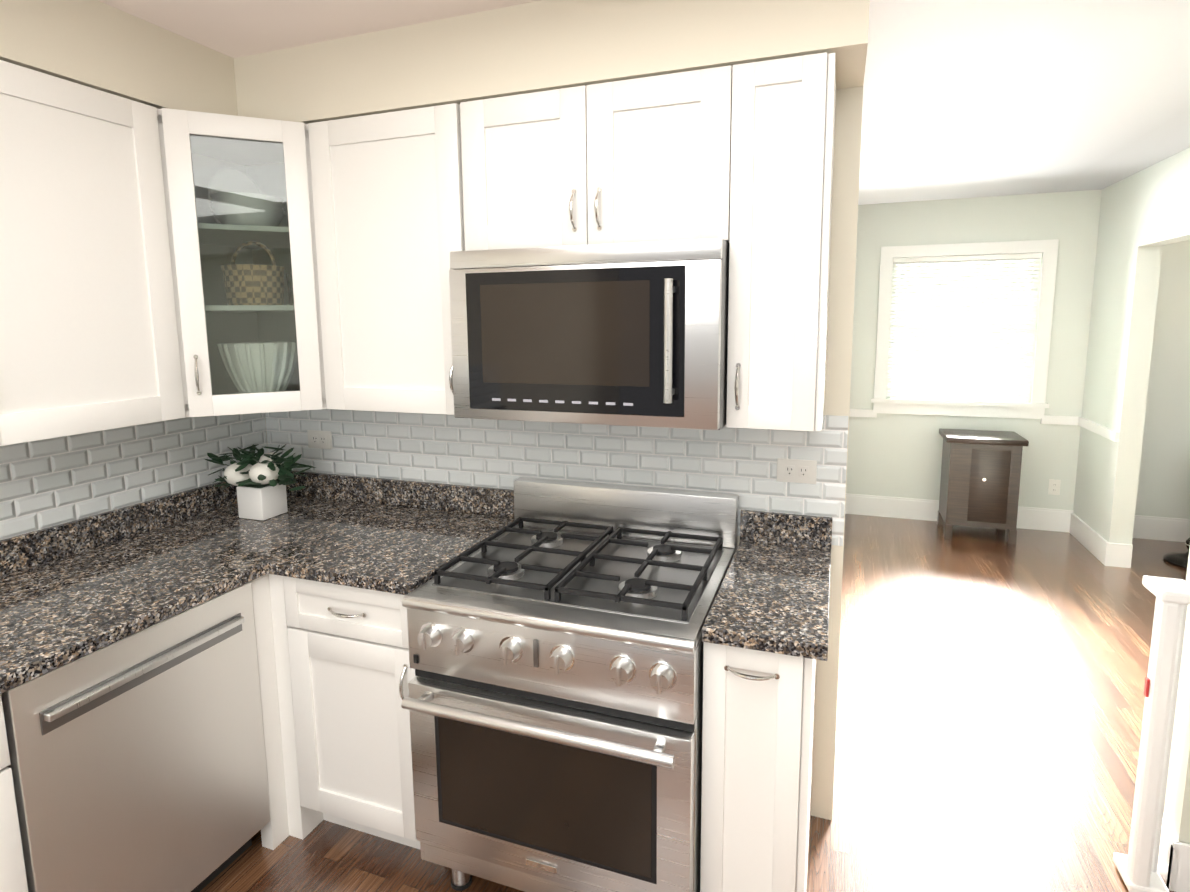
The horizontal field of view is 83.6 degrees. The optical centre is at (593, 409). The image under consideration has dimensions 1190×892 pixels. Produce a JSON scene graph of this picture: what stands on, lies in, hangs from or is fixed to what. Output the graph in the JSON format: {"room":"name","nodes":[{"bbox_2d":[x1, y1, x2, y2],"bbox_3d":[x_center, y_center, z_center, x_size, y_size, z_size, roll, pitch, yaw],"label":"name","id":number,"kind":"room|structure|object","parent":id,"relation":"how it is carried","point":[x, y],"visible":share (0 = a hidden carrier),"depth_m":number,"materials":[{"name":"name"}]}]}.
{"room":"kitchen","nodes":[
{"label":"kitchen","id":0,"kind":"room"},
{"bbox_2d":[0,0,869,123],"bbox_3d":[-0.505,-0.962,1.649,2.223,0.223,1.160,2,8,20],"label":"soffit","id":1,"kind":"structure","parent":0,"point":[538,46],"depth_m":1.81,"materials":[{"name":"beige paint"}]},
{"bbox_2d":[265,86,862,819],"bbox_3d":[-0.276,0.053,2.394,2.223,2.440,0.120,2,8,20],"label":"wall","id":2,"kind":"structure","parent":0,"point":[843,234],"depth_m":1.93,"materials":[{"name":"beige paint"}]},
{"bbox_2d":[157,108,325,416],"bbox_3d":[-1.163,-0.460,2.257,0.606,0.900,0.604,2,8,20],"label":"upper cabinet","id":3,"kind":"object","parent":2,"relation":"attached to","point":[200,150],"visible":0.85,"depth_m":2.08,"materials":[{"name":"white wood"}]},
{"bbox_2d":[210,168,258,189],"bbox_3d":[-1.281,-0.736,2.385,0.015,0.240,0.240,2,8,20],"label":"plate","id":4,"kind":"object","parent":3,"relation":"in","point":[222,179],"depth_m":2.36,"materials":[{"name":"white ceramic"}]},
{"bbox_2d":[208,186,284,225],"bbox_3d":[-1.170,-0.657,2.264,0.223,0.117,0.223,-4,9,-25],"label":"bowl","id":5,"kind":"object","parent":3,"relation":"in","point":[251,217],"depth_m":2.19,"materials":[{"name":"white ceramic"}]},
{"bbox_2d":[221,241,293,304],"bbox_3d":[-1.144,-0.465,2.286,0.248,0.220,0.207,2,8,20],"label":"basket","id":6,"kind":"object","parent":3,"relation":"in","point":[263,285],"depth_m":2.23,"materials":[{"name":"wicker"}]},
{"bbox_2d":[217,341,297,392],"bbox_3d":[-1.166,-0.135,2.335,0.259,0.198,0.256,2,8,20],"label":"bowl","id":7,"kind":"object","parent":3,"relation":"in","point":[252,382],"depth_m":2.25,"materials":[{"name":"white ceramic"}]},
{"bbox_2d":[308,103,464,414],"bbox_3d":[-0.586,-0.455,2.179,0.533,0.900,0.356,2,8,20],"label":"upper cabinet","id":8,"kind":"object","parent":2,"relation":"attached to","point":[388,199],"visible":0.83,"depth_m":2.05,"materials":[{"name":"white wood"}]},
{"bbox_2d":[265,409,848,545],"bbox_3d":[-0.294,0.174,2.349,2.214,0.393,0.006,2,8,20],"label":"wall tile","id":9,"kind":"structure","parent":2,"relation":"attached to","point":[488,453],"depth_m":2.26,"materials":[{"name":"white tile"}]},
{"bbox_2d":[307,430,331,448],"bbox_3d":[-1.080,0.119,2.623,0.115,0.072,0.008,2,8,20],"label":"electrical outlet","id":10,"kind":"object","parent":9,"relation":"attached to","point":[319,439],"visible":1,"depth_m":2.62,"materials":[{"name":"grey plastic"}]},
{"bbox_2d":[777,458,816,483],"bbox_3d":[0.612,0.186,2.010,0.115,0.072,0.008,2,8,20],"label":"electrical outlet","id":11,"kind":"object","parent":9,"relation":"attached to","point":[796,470],"visible":1,"depth_m":2.01,"materials":[{"name":"grey plastic"}]},
{"bbox_2d":[460,65,732,250],"bbox_3d":[0.031,-0.668,1.922,0.764,0.420,0.356,2,8,20],"label":"upper cabinet","id":12,"kind":"object","parent":2,"relation":"attached to","point":[645,159],"visible":0.88,"depth_m":1.77,"materials":[{"name":"white wood"}]},
{"bbox_2d":[449,238,728,429],"bbox_3d":[0.015,-0.215,1.927,0.756,0.472,0.472,2,8,20],"label":"microwave","id":13,"kind":"object","parent":12,"relation":"attached to","point":[628,334],"visible":1,"depth_m":1.74,"materials":[{"name":"silver metal"}]},
{"bbox_2d":[726,52,835,430],"bbox_3d":[0.504,-0.412,1.784,0.238,0.900,0.356,2,8,20],"label":"upper cabinet","id":14,"kind":"object","parent":2,"relation":"attached to","point":[782,135],"visible":1,"depth_m":1.65,"materials":[{"name":"white wood"}]},
{"bbox_2d":[98,0,1189,204],"bbox_3d":[1.626,-0.978,0.562,10.300,0.060,9.400,2,8,20],"label":"ceiling","id":15,"kind":"structure","parent":0,"point":[973,98],"depth_m":2.38,"materials":[{"name":"paint"}]},
{"bbox_2d":[200,514,1187,891],"bbox_3d":[1.650,1.499,0.899,10.300,0.060,9.400,2,8,20],"label":"floor","id":16,"kind":"structure","parent":0,"point":[990,706],"depth_m":2.58,"materials":[{"name":"brown wood"}]},
{"bbox_2d":[0,694,27,891],"bbox_3d":[-1.623,1.041,1.077,0.658,0.863,0.910,2,8,20],"label":"base cabinet","id":17,"kind":"object","parent":16,"relation":"on","point":[13,878],"visible":0.9,"depth_m":1.36,"materials":[{"name":"white wood"}]},
{"bbox_2d":[0,470,383,693],"bbox_3d":[-1.523,0.507,1.286,0.660,0.130,2.907,2,8,20],"label":"countertop","id":18,"kind":"structure","parent":17,"relation":"on","point":[74,590],"depth_m":1.89,"materials":[{"name":"stone"}]},
{"bbox_2d":[205,444,315,520],"bbox_3d":[-1.185,0.250,2.393,0.428,0.265,0.272,2,8,20],"label":"potted plant","id":19,"kind":"object","parent":18,"relation":"on","point":[252,475],"visible":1,"depth_m":2.35,"materials":[{"name":"white ceramic"}]},
{"bbox_2d":[1,581,270,891],"bbox_3d":[-1.353,0.943,1.783,0.636,0.861,0.602,2,8,20],"label":"dishwasher","id":20,"kind":"object","parent":16,"relation":"on","point":[138,761],"visible":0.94,"depth_m":1.63,"materials":[{"name":"silver metal"}]},
{"bbox_2d":[251,574,420,849],"bbox_3d":[-0.644,0.877,2.209,0.553,0.863,0.686,2,8,20],"label":"base cabinet","id":21,"kind":"object","parent":16,"relation":"on","point":[336,673],"visible":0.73,"depth_m":1.95,"materials":[{"name":"white wood"}]},
{"bbox_2d":[260,479,514,594],"bbox_3d":[-0.601,0.383,2.139,0.484,0.130,0.657,2,8,20],"label":"countertop","id":22,"kind":"structure","parent":21,"relation":"on","point":[390,535],"depth_m":2.20,"materials":[{"name":"stone"}]},
{"bbox_2d":[401,477,738,891],"bbox_3d":[-0.027,0.818,1.925,0.756,1.044,0.757,2,8,20],"label":"range","id":23,"kind":"object","parent":16,"relation":"on","point":[552,703],"visible":1,"depth_m":1.66,"materials":[{"name":"silver metal"}]},
{"bbox_2d":[700,642,815,891],"bbox_3d":[0.469,0.919,1.821,0.240,0.863,0.658,2,8,20],"label":"base cabinet","id":24,"kind":"object","parent":16,"relation":"on","point":[758,732],"visible":0.75,"depth_m":1.53,"materials":[{"name":"white wood"}]},
{"bbox_2d":[702,510,831,660],"bbox_3d":[0.480,0.425,1.752,0.269,0.130,0.647,2,8,20],"label":"countertop","id":25,"kind":"structure","parent":24,"relation":"on","point":[773,595],"depth_m":1.71,"materials":[{"name":"stone"}]},
{"bbox_2d":[937,428,1028,543],"bbox_3d":[2.801,0.546,4.856,0.500,0.740,0.400,2,8,20],"label":"cabinet","id":26,"kind":"object","parent":16,"relation":"on","point":[980,478],"visible":1,"depth_m":4.69,"materials":[{"name":"brown wood"}]},
{"bbox_2d":[1113,576,1189,891],"bbox_3d":[1.537,0.898,1.821,0.096,0.875,0.125,2,8,20],"label":"posts","id":27,"kind":"object","parent":16,"relation":"on","point":[1136,866],"visible":1,"depth_m":1.79,"materials":[{"name":"white wood"}]},
{"bbox_2d":[1163,538,1189,568],"bbox_3d":[3.838,0.083,4.141,0.332,1.830,0.332,2,8,20],"label":"floor lamp","id":28,"kind":"object","parent":16,"relation":"on","point":[1179,559],"visible":0.94,"depth_m":4.26,"materials":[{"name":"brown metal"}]},
{"bbox_2d":[846,189,1189,518],"bbox_3d":[4.905,-0.257,4.303,6.430,2.440,0.120,2,8,20],"label":"wall","id":29,"kind":"structure","parent":0,"point":[1072,226],"depth_m":4.84,"materials":[{"name":"paint"}]},
{"bbox_2d":[871,239,1058,418],"bbox_3d":[2.752,-0.590,5.007,1.190,1.280,0.136,2,8,20],"label":"window","id":30,"kind":"structure","parent":29,"relation":"in","point":[1035,407],"depth_m":4.95,"materials":[{"name":"white wood"}]},
{"bbox_2d":[886,253,1041,400],"bbox_3d":[2.750,-0.607,4.999,0.972,1.069,0.028,2,8,20],"label":"window blinds","id":31,"kind":"object","parent":30,"relation":"attached to","point":[973,258],"visible":0.96,"depth_m":4.99,"materials":[{"name":"white plastic"}]},
{"bbox_2d":[849,409,1119,441],"bbox_3d":[2.626,0.098,4.750,1.629,0.060,0.699,2,8,20],"label":"trim","id":32,"kind":"structure","parent":29,"relation":"attached to","point":[1102,430],"depth_m":4.80,"materials":[{"name":"white wood"}]},
{"bbox_2d":[845,493,1189,541],"bbox_3d":[4.902,0.879,4.389,6.210,0.165,0.015,2,8,20],"label":"baseboard","id":33,"kind":"structure","parent":29,"relation":"attached to","point":[1152,527],"depth_m":4.98,"materials":[{"name":"white wood"}]},
{"bbox_2d":[1048,479,1060,494],"bbox_3d":[3.393,0.574,4.906,0.072,0.115,0.008,2,8,20],"label":"outlet","id":34,"kind":"object","parent":29,"relation":"attached to","point":[1054,487],"visible":1,"depth_m":4.90,"materials":[{"name":"grey plastic"}]},
{"bbox_2d":[1073,147,1189,543],"bbox_3d":[3.162,-0.149,3.632,0.120,2.440,2.350,2,8,20],"label":"wall","id":35,"kind":"structure","parent":0,"point":[1124,305],"depth_m":4.17,"materials":[{"name":"paint"}]},
{"bbox_2d":[1163,548,1189,843],"bbox_3d":[1.974,0.135,1.632,0.731,2.440,0.120,2,8,20],"label":"wall","id":36,"kind":"structure","parent":0,"point":[1176,815],"depth_m":1.85,"materials":[{"name":"white paint"}]},
{"bbox_2d":[1157,818,1189,891],"bbox_3d":[1.662,1.260,1.895,0.082,0.145,0.136,2,8,20],"label":"baseboard","id":37,"kind":"structure","parent":36,"relation":"attached to","point":[1173,867],"depth_m":1.85,"materials":[{"name":"white wood"}]},
{"bbox_3d":[-2.328,0.371,0.205,0.120,2.440,5.680,2,8,20],"label":"wall","id":38,"kind":"structure","parent":0,"visible":0},
{"bbox_2d":[0,60,184,445],"bbox_3d":[-1.479,-0.389,1.760,0.356,0.900,0.553,2,8,20],"label":"upper cabinet","id":39,"kind":"object","parent":38,"relation":"attached to","point":[88,335],"visible":1,"depth_m":1.74,"materials":[{"name":"white wood"}]},
{"bbox_2d":[0,413,267,539],"bbox_3d":[-1.827,0.318,1.396,0.006,0.393,2.853,2,8,20],"label":"wall tile","id":40,"kind":"structure","parent":38,"relation":"attached to","point":[47,483],"depth_m":2.14,"materials":[{"name":"white tile"}]},
{"bbox_3d":[2.577,0.073,2.040,0.120,2.440,1.070,2,8,20],"label":"wall","id":41,"kind":"structure","parent":0,"visible":0},
{"bbox_2d":[1069,513,1132,567],"bbox_3d":[2.980,1.056,3.284,0.136,0.150,3.402,2,8,20],"label":"baseboard","id":42,"kind":"structure","parent":41,"relation":"attached to","point":[1102,550],"depth_m":4.32,"materials":[{"name":"white wood"}]},
{"label":"outside","id":43,"kind":"structure","parent":0,"visible":0},
{"bbox_2d":[891,260,1031,397],"bbox_3d":[2.794,-0.620,5.120,1.580,1.680,0.010,2,8,20],"label":"window","id":44,"kind":"structure","parent":43,"point":[961,322],"depth_m":5.10,"materials":[{"name":"white"}]}
]}

